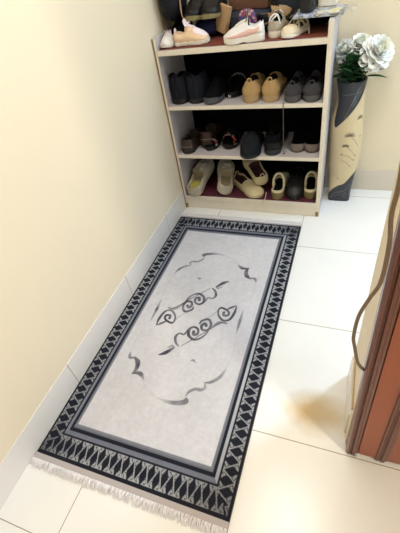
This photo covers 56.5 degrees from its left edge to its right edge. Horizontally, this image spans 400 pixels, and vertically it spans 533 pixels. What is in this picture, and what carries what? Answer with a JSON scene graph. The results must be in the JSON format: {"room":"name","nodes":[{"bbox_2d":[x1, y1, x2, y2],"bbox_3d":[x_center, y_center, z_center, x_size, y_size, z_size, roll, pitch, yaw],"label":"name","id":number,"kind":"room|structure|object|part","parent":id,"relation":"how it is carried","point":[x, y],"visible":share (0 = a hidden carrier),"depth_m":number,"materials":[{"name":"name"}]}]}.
{"room":"entrance hallway","nodes":[
{"label":"entrance hallway","id":0,"kind":"room"},
{"bbox_2d":[0,0,181,463],"bbox_3d":[-0.841,-0.217,0.246,0.100,2.600,3.946,7,46,20],"label":"wall","id":1,"kind":"structure","parent":0,"point":[89,172],"depth_m":1.22,"materials":[{"name":"paint"}]},
{"bbox_2d":[0,189,185,508],"bbox_3d":[-0.625,0.724,1.030,0.004,0.117,3.846,7,46,20],"label":"baseboard","id":2,"kind":"structure","parent":1,"relation":"attached to","point":[24,448],"depth_m":1.38,"materials":[{"name":"tile"}]},
{"bbox_2d":[173,33,182,40],"bbox_3d":[-0.089,-0.987,1.595,0.046,0.026,0.063,4,45,17],"label":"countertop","id":3,"kind":"structure","parent":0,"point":[177,37],"depth_m":1.58,"materials":[{"name":"leather"}]},
{"bbox_2d":[0,187,399,532],"bbox_3d":[0.755,0.927,0.629,3.100,0.050,3.946,7,46,20],"label":"floor","id":4,"kind":"structure","parent":0,"point":[298,475],"depth_m":1.14,"materials":[{"name":"tile"}]},
{"bbox_2d":[28,213,301,532],"bbox_3d":[-0.017,0.203,1.538,0.662,0.009,1.396,7,46,20],"label":"rug","id":5,"kind":"object","parent":4,"relation":"on","point":[163,414],"visible":1,"depth_m":1.33,"materials":[{"name":"grey fabric"}]},
{"bbox_2d":[151,3,339,216],"bbox_3d":[0.244,-0.703,1.827,0.732,0.860,0.280,7,46,20],"label":"shoe rack","id":6,"kind":"object","parent":4,"relation":"on","point":[305,55],"visible":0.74,"depth_m":1.81,"materials":[{"name":"white laminate"}]},
{"bbox_3d":[-0.090,-0.745,1.951,0.012,0.853,0.278,7,46,20],"label":"panel","id":7,"kind":"part","parent":6,"relation":"part of","materials":[{"name":"white laminate"}]},
{"bbox_2d":[169,71,188,104],"bbox_3d":[-0.067,-0.901,1.808,0.088,0.127,0.266,8,46,20],"label":"boot","id":8,"kind":"object","parent":6,"relation":"on","point":[178,87],"visible":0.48,"depth_m":1.73,"materials":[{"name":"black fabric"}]},
{"bbox_2d":[181,127,204,153],"bbox_3d":[-0.026,-0.690,1.971,0.086,0.078,0.263,10,46,22],"label":"loafer","id":9,"kind":"object","parent":6,"relation":"on","point":[191,142],"visible":0.8,"depth_m":1.92,"materials":[{"name":"brown leather"}]},
{"bbox_2d":[186,69,213,103],"bbox_3d":[0.015,-0.893,1.782,0.088,0.127,0.266,9,46,21],"label":"boot","id":10,"kind":"object","parent":6,"relation":"on","point":[197,84],"visible":0.74,"depth_m":1.71,"materials":[{"name":"black leather"}]},
{"bbox_2d":[200,123,222,146],"bbox_3d":[0.060,-0.724,1.985,0.086,0.088,0.260,7,45,19],"label":"loafer","id":11,"kind":"object","parent":6,"relation":"on","point":[212,130],"visible":0.88,"depth_m":1.92,"materials":[{"name":"brown leather"}]},
{"bbox_2d":[205,129,225,150],"bbox_3d":[0.081,-0.678,1.958,0.077,0.046,0.219,9,46,21],"label":"sandal","id":12,"kind":"object","parent":6,"relation":"on","point":[218,140],"visible":0.62,"depth_m":1.91,"materials":[{"name":"black leather"}]},
{"bbox_2d":[203,72,230,103],"bbox_3d":[0.084,-0.847,1.752,0.092,0.080,0.258,9,46,21],"label":"trainer","id":13,"kind":"object","parent":6,"relation":"on","point":[215,92],"visible":0.91,"depth_m":1.70,"materials":[{"name":"black fabric"}]},
{"bbox_2d":[222,127,243,148],"bbox_3d":[0.173,-0.688,1.931,0.085,0.070,0.219,7,46,20],"label":"sandal","id":14,"kind":"object","parent":6,"relation":"on","point":[232,140],"visible":1,"depth_m":1.89,"materials":[{"name":"black leather"}]},
{"bbox_2d":[225,72,249,97],"bbox_3d":[0.175,-0.870,1.759,0.093,0.076,0.208,12,47,24],"label":"sandal","id":15,"kind":"object","parent":6,"relation":"on","point":[233,90],"visible":0.84,"depth_m":1.74,"materials":[{"name":"black leather"}]},
{"bbox_2d":[160,21,328,49],"bbox_3d":[0.187,-0.979,1.578,0.693,0.002,0.260,7,46,20],"label":"liner","id":16,"kind":"object","parent":6,"relation":"on","point":[316,30],"visible":0.3,"depth_m":1.50,"materials":[{"name":"red fabric"}]},
{"bbox_2d":[160,30,174,47],"bbox_3d":[-0.135,-0.997,1.625,0.066,0.056,0.117,11,47,23],"label":"shoe","id":17,"kind":"object","parent":16,"relation":"on","point":[167,41],"visible":0.82,"depth_m":1.60,"materials":[{"name":"white fabric"}]},
{"bbox_2d":[171,16,192,34],"bbox_3d":[-0.084,-1.079,1.679,0.077,0.087,0.162,9,46,21],"label":"shoe","id":18,"kind":"object","parent":16,"relation":"on","point":[178,25],"visible":0.24,"depth_m":1.65,"materials":[{"name":"black fabric"}]},
{"bbox_2d":[159,0,186,21],"bbox_3d":[-0.118,-1.179,1.578,0.109,0.235,0.183,3,44,16],"label":"duffel bag","id":19,"kind":"object","parent":18,"relation":"on","point":[170,9],"visible":0.91,"depth_m":1.57,"materials":[{"name":"black fabric"}]},
{"bbox_2d":[173,19,209,46],"bbox_3d":[-0.040,-0.993,1.571,0.155,0.094,0.076,4,45,17],"label":"sneaker","id":20,"kind":"object","parent":16,"relation":"on","point":[192,35],"visible":1,"depth_m":1.56,"materials":[{"name":"pink leather"}]},
{"bbox_2d":[195,18,218,35],"bbox_3d":[0.041,-1.061,1.648,0.125,0.066,0.119,7,46,20],"label":"cloth bag","id":21,"kind":"object","parent":16,"relation":"on","point":[208,25],"visible":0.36,"depth_m":1.61,"materials":[{"name":"blue"}]},
{"bbox_2d":[184,0,204,20],"bbox_3d":[-0.011,-1.115,1.594,0.082,0.096,0.202,9,46,21],"label":"boot","id":22,"kind":"object","parent":21,"relation":"on","point":[193,9],"visible":0.66,"depth_m":1.54,"materials":[{"name":"black leather"}]},
{"bbox_2d":[201,0,227,19],"bbox_3d":[0.061,-1.105,1.568,0.084,0.096,0.202,13,48,24],"label":"boot","id":23,"kind":"object","parent":21,"relation":"on","point":[211,9],"visible":0.8,"depth_m":1.52,"materials":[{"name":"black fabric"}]},
{"bbox_2d":[216,3,231,33],"bbox_3d":[0.099,-1.048,1.577,0.040,0.111,0.082,-37,48,-25],"label":"block","id":24,"kind":"object","parent":16,"relation":"on","point":[222,22],"visible":0.86,"depth_m":1.56,"materials":[{"name":"brown wood"}]},
{"bbox_2d":[223,9,264,44],"bbox_3d":[0.170,-0.944,1.461,0.164,0.109,0.076,2,44,15],"label":"sneaker","id":25,"kind":"object","parent":16,"relation":"on","point":[245,31],"visible":1,"depth_m":1.45,"materials":[{"name":"white"}]},
{"bbox_2d":[239,8,256,23],"bbox_3d":[0.197,-1.003,1.530,0.077,0.095,0.040,7,46,20],"label":"pouch","id":26,"kind":"object","parent":16,"relation":"on","point":[252,17],"visible":0.45,"depth_m":1.50,"materials":[{"name":"fabric"}]},
{"bbox_2d":[229,5,271,29],"bbox_3d":[0.218,-1.055,1.589,0.202,0.084,0.126,7,46,20],"label":"bag","id":27,"kind":"object","parent":16,"relation":"on","point":[234,19],"visible":0.25,"depth_m":1.55,"materials":[{"name":"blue fabric"}]},
{"bbox_2d":[228,0,273,10],"bbox_3d":[0.213,-1.119,1.544,0.170,0.075,0.100,12,47,24],"label":"box","id":28,"kind":"object","parent":27,"relation":"on","point":[236,5],"visible":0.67,"depth_m":1.52,"materials":[{"name":"brown cardboard"}]},
{"bbox_2d":[258,3,292,28],"bbox_3d":[0.307,-1.019,1.512,0.139,0.085,0.069,-2,43,10],"label":"shoe","id":29,"kind":"object","parent":16,"relation":"on","point":[288,13],"visible":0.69,"depth_m":1.49,"materials":[{"name":"brown fabric"}]},
{"bbox_2d":[268,9,288,37],"bbox_3d":[0.315,-0.980,1.489,0.062,0.082,0.153,12,47,24],"label":"sneaker","id":30,"kind":"object","parent":16,"relation":"on","point":[278,22],"visible":0.95,"depth_m":1.46,"materials":[{"name":"beige fabric"}]},
{"bbox_2d":[268,25,282,30],"bbox_3d":[0.292,-0.937,1.460,0.054,0.019,0.040,12,47,24],"label":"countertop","id":31,"kind":"structure","parent":30,"relation":"on","point":[278,27],"depth_m":1.45,"materials":[{"name":"beige"}]},
{"bbox_2d":[274,0,300,23],"bbox_3d":[0.367,-1.072,1.517,0.130,0.160,0.096,7,46,20],"label":"backpack","id":32,"kind":"object","parent":16,"relation":"on","point":[294,4],"visible":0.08,"depth_m":1.49,"materials":[{"name":"black"}]},
{"bbox_2d":[281,18,309,37],"bbox_3d":[0.368,-0.934,1.444,0.069,0.058,0.152,27,55,35],"label":"shoe","id":33,"kind":"object","parent":16,"relation":"on","point":[293,30],"visible":0.9,"depth_m":1.42,"materials":[{"name":"beige leather"}]},
{"bbox_2d":[307,16,330,23],"bbox_3d":[0.487,-1.019,1.515,0.102,0.052,0.090,7,46,20],"label":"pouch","id":34,"kind":"object","parent":16,"relation":"on","point":[318,20],"visible":0.39,"depth_m":1.49,"materials":[{"name":"black fabric"}]},
{"bbox_2d":[187,171,315,202],"bbox_3d":[0.294,-0.450,2.062,0.693,0.002,0.268,7,46,20],"label":"liner","id":35,"kind":"object","parent":6,"relation":"on","point":[210,189],"visible":0.28,"depth_m":2.04,"materials":[{"name":"red fabric"}]},
{"bbox_2d":[186,159,214,196],"bbox_3d":[0.001,-0.520,2.109,0.108,0.124,0.278,12,47,24],"label":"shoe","id":36,"kind":"object","parent":35,"relation":"on","point":[204,168],"visible":0.93,"depth_m":2.07,"materials":[{"name":"beige fabric"}]},
{"bbox_2d":[186,183,203,192],"bbox_3d":[-0.032,-0.437,2.055,0.093,0.020,0.072,10,61,22],"label":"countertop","id":37,"kind":"structure","parent":36,"relation":"on","point":[196,191],"depth_m":2.04,"materials":[{"name":"beige fabric"}]},
{"bbox_2d":[217,159,234,194],"bbox_3d":[0.141,-0.514,2.076,0.101,0.118,0.266,-2,43,11],"label":"sneaker","id":38,"kind":"object","parent":35,"relation":"on","point":[225,168],"visible":0.94,"depth_m":2.04,"materials":[{"name":"beige fabric"}]},
{"bbox_2d":[218,180,232,190],"bbox_3d":[0.138,-0.437,2.014,0.086,0.019,0.069,8,56,-4],"label":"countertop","id":39,"kind":"structure","parent":38,"relation":"on","point":[219,187],"depth_m":2.00,"materials":[{"name":"beige fabric"}]},
{"bbox_2d":[233,171,263,197],"bbox_3d":[0.260,-0.448,2.018,0.096,0.064,0.238,-25,44,-15],"label":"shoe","id":40,"kind":"object","parent":35,"relation":"on","point":[246,185],"visible":0.98,"depth_m":1.99,"materials":[{"name":"leather"}]},
{"bbox_2d":[242,160,267,184],"bbox_3d":[0.300,-0.532,2.015,0.092,0.088,0.238,-18,43,-8],"label":"trainer","id":41,"kind":"object","parent":40,"relation":"on","point":[254,168],"visible":0.72,"depth_m":1.99,"materials":[{"name":"fabric"}]},
{"bbox_2d":[271,172,289,199],"bbox_3d":[0.426,-0.465,1.959,0.073,0.118,0.228,9,46,21],"label":"slip","id":42,"kind":"object","parent":35,"relation":"on","point":[279,184],"visible":0.98,"depth_m":1.92,"materials":[{"name":"beige leather"}]},
{"bbox_2d":[285,167,306,199],"bbox_3d":[0.506,-0.449,1.947,0.094,0.088,0.243,7,46,20],"label":"shoe","id":43,"kind":"object","parent":35,"relation":"on","point":[294,189],"visible":0.94,"depth_m":1.90,"materials":[{"name":"black leather"}]},
{"bbox_2d":[304,170,317,198],"bbox_3d":[0.578,-0.462,1.923,0.073,0.118,0.228,5,45,18],"label":"slip","id":44,"kind":"object","parent":35,"relation":"on","point":[310,189],"visible":0.84,"depth_m":1.88,"materials":[{"name":"beige leather"}]},
{"bbox_2d":[240,131,263,158],"bbox_3d":[0.255,-0.618,1.820,0.102,0.091,0.238,6,45,18],"label":"slipper","id":45,"kind":"object","parent":6,"relation":"on","point":[251,143],"visible":1,"depth_m":1.76,"materials":[{"name":"black fabric"}]},
{"bbox_2d":[242,72,267,103],"bbox_3d":[0.256,-0.845,1.694,0.088,0.102,0.265,7,46,20],"label":"shoe","id":46,"kind":"object","parent":6,"relation":"on","point":[252,88],"visible":0.96,"depth_m":1.63,"materials":[{"name":"beige fabric"}]},
{"bbox_3d":[0.291,-0.777,1.937,0.701,0.805,0.004,7,46,20],"label":"panel","id":47,"kind":"part","parent":6,"relation":"part of","materials":[{"name":"black wood"}]},
{"bbox_2d":[262,71,286,102],"bbox_3d":[0.336,-0.836,1.667,0.088,0.102,0.265,7,45,19],"label":"shoe","id":48,"kind":"object","parent":6,"relation":"on","point":[272,88],"visible":1,"depth_m":1.60,"materials":[{"name":"beige fabric"}]},
{"bbox_2d":[262,83,281,94],"bbox_3d":[0.308,-0.769,1.609,0.080,0.035,0.080,7,45,19],"label":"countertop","id":49,"kind":"structure","parent":48,"relation":"on","point":[265,90],"depth_m":1.58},
{"bbox_2d":[264,124,288,155],"bbox_3d":[0.373,-0.655,1.819,0.094,0.113,0.263,7,46,20],"label":"shoe","id":50,"kind":"object","parent":6,"relation":"on","point":[273,140],"visible":0.98,"depth_m":1.76,"materials":[{"name":"black fabric"}]},
{"bbox_2d":[284,71,307,102],"bbox_3d":[0.424,-0.811,1.633,0.085,0.086,0.265,7,46,20],"label":"shoe","id":51,"kind":"object","parent":6,"relation":"on","point":[293,92],"visible":0.95,"depth_m":1.57,"materials":[{"name":"grey fabric"}]},
{"bbox_2d":[283,102,285,153],"bbox_3d":[0.381,-0.619,1.676,0.007,0.249,0.065,9,46,21],"label":"shoelace","id":52,"kind":"object","parent":51,"relation":"hanging from","point":[283,102],"visible":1,"depth_m":1.64,"materials":[{"name":"brown fabric"}]},
{"bbox_2d":[284,85,303,95],"bbox_3d":[0.395,-0.747,1.574,0.078,0.027,0.080,7,46,20],"label":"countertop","id":53,"kind":"structure","parent":51,"relation":"on","point":[287,92],"depth_m":1.55,"materials":[{"name":"grey fabric"}]},
{"bbox_2d":[289,127,309,152],"bbox_3d":[0.490,-0.631,1.818,0.083,0.043,0.237,8,46,20],"label":"shoe","id":54,"kind":"object","parent":6,"relation":"on","point":[300,135],"visible":0.85,"depth_m":1.81,"materials":[{"name":"beige leather"}]},
{"bbox_2d":[304,127,320,152],"bbox_3d":[0.551,-0.621,1.795,0.083,0.043,0.237,7,45,19],"label":"shoe","id":55,"kind":"object","parent":6,"relation":"on","point":[312,145],"visible":0.8,"depth_m":1.78,"materials":[{"name":"beige leather"}]},
{"bbox_2d":[303,70,324,102],"bbox_3d":[0.495,-0.802,1.607,0.085,0.086,0.265,7,45,19],"label":"shoe","id":56,"kind":"object","parent":6,"relation":"on","point":[312,91],"visible":0.97,"depth_m":1.54,"materials":[{"name":"grey fabric"}]},
{"bbox_2d":[303,84,322,94],"bbox_3d":[0.467,-0.737,1.548,0.078,0.027,0.080,7,45,19],"label":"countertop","id":57,"kind":"structure","parent":56,"relation":"on","point":[316,91],"depth_m":1.52,"materials":[{"name":"grey fabric"}]},
{"bbox_2d":[293,4,346,19],"bbox_3d":[0.467,-0.961,1.402,0.228,0.013,0.156,9,46,21],"label":"wrapped package","id":58,"kind":"object","parent":6,"relation":"on","point":[335,10],"visible":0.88,"depth_m":1.39,"materials":[{"name":"white"}]},
{"bbox_2d":[300,0,317,12],"bbox_3d":[0.417,-1.020,1.425,0.065,0.056,0.132,7,46,20],"label":"sandal","id":59,"kind":"object","parent":58,"relation":"on","point":[305,5],"visible":1,"depth_m":1.39,"materials":[{"name":"black leather"}]},
{"bbox_2d":[320,0,337,6],"bbox_3d":[0.499,-1.039,1.433,0.060,0.050,0.070,7,46,20],"label":"box","id":60,"kind":"object","parent":58,"relation":"on","point":[323,2],"visible":1,"depth_m":1.42,"materials":[{"name":"white cardboard"}]},
{"bbox_3d":[0.578,-0.660,1.707,0.018,0.860,0.278,7,46,20],"label":"panel","id":61,"kind":"part","parent":6,"relation":"part of","materials":[{"name":"white laminate"}]},
{"bbox_2d":[328,74,367,200],"bbox_3d":[0.707,-0.600,1.811,0.154,0.594,0.136,7,46,20],"label":"floor vase","id":62,"kind":"object","parent":4,"relation":"on","point":[346,134],"visible":0.98,"depth_m":1.74,"materials":[{"name":"ceramic"}]},
{"bbox_2d":[332,38,363,81],"bbox_3d":[0.628,-0.805,1.617,0.115,0.317,0.150,-5,43,8],"label":"peony","id":63,"kind":"object","parent":62,"relation":"in","point":[342,47],"visible":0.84,"depth_m":1.55,"materials":[{"name":"white plant"}]},
{"bbox_2d":[338,33,373,82],"bbox_3d":[0.667,-0.808,1.604,0.138,0.328,0.159,7,46,20],"label":"peony","id":64,"kind":"object","parent":62,"relation":"in","point":[359,38],"visible":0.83,"depth_m":1.52,"materials":[{"name":"white plant"}]},
{"bbox_2d":[335,34,394,82],"bbox_3d":[0.687,-0.796,1.585,0.220,0.330,0.138,7,46,20],"label":"peony","id":65,"kind":"object","parent":62,"relation":"in","point":[381,52],"visible":0.89,"depth_m":1.49,"materials":[{"name":"white plant"}]},
{"bbox_2d":[242,84,261,95],"bbox_3d":[0.226,-0.779,1.637,0.080,0.035,0.080,7,46,20],"label":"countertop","id":66,"kind":"structure","parent":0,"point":[246,91],"depth_m":1.61,"materials":[{"name":"fabric"}]},
{"bbox_2d":[264,139,281,149],"bbox_3d":[0.342,-0.582,1.762,0.082,0.030,0.066,7,46,20],"label":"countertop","id":67,"kind":"structure","parent":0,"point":[266,145],"depth_m":1.74,"materials":[{"name":"black leather"}]},
{"bbox_2d":[187,0,399,169],"bbox_3d":[1.235,-1.330,0.991,3.000,2.600,0.100,7,46,20],"label":"wall","id":68,"kind":"structure","parent":0,"point":[380,150],"depth_m":1.68,"materials":[{"name":"paint"}]},
{"bbox_2d":[324,168,396,190],"bbox_3d":[1.403,-0.393,1.789,2.996,0.117,0.006,7,46,20],"label":"baseboard","id":69,"kind":"structure","parent":68,"relation":"attached to","point":[363,178],"depth_m":1.97,"materials":[{"name":"tile"}]},
{"bbox_2d":[289,142,305,150],"bbox_3d":[0.460,-0.575,1.759,0.075,0.032,0.062,8,46,20],"label":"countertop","id":70,"kind":"structure","parent":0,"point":[295,147],"depth_m":1.74,"materials":[{"name":"beige leather"}]},
{"bbox_2d":[304,143,319,150],"bbox_3d":[0.523,-0.565,1.734,0.075,0.032,0.062,7,45,19],"label":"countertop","id":71,"kind":"structure","parent":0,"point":[308,147],"depth_m":1.72,"materials":[{"name":"beige leather"}]},
{"bbox_2d":[345,160,399,442],"bbox_3d":[1.236,-0.373,-0.044,2.064,2.600,0.226,7,46,20],"label":"wall","id":72,"kind":"structure","parent":0,"point":[370,310],"depth_m":0.87,"materials":[{"name":"paint"}]},
{"bbox_2d":[344,355,353,431],"bbox_3d":[0.461,0.390,1.151,0.006,0.117,0.202,7,46,20],"label":"baseboard","id":73,"kind":"structure","parent":72,"relation":"attached to","point":[350,373],"depth_m":1.12,"materials":[{"name":"tile"}]},
{"bbox_2d":[351,361,355,409],"bbox_3d":[0.428,0.328,1.036,0.004,0.010,0.150,7,46,20],"label":"trim","id":74,"kind":"structure","parent":72,"relation":"attached to","point":[355,361],"depth_m":1.03,"materials":[{"name":"brown"}]},
{"bbox_2d":[346,211,399,463],"bbox_3d":[0.602,-0.163,0.287,0.740,2.016,0.029,7,45,21],"label":"door","id":75,"kind":"structure","parent":72,"relation":"in","point":[374,431],"depth_m":0.81,"materials":[{"name":"red wood"}]},
{"bbox_2d":[352,165,399,370],"bbox_3d":[0.279,-0.065,0.528,0.052,0.832,0.018,-5,43,7],"label":"cable","id":76,"kind":"object","parent":75,"relation":"hanging from","point":[397,188],"visible":0.99,"depth_m":0.58,"materials":[{"name":"brown plastic"}]},
{"bbox_3d":[0.343,-0.180,0.384,0.032,1.994,0.008,7,45,21],"label":"panel moulding","id":77,"kind":"part","parent":75,"relation":"part of","materials":[{"name":"red wood"}]}
]}

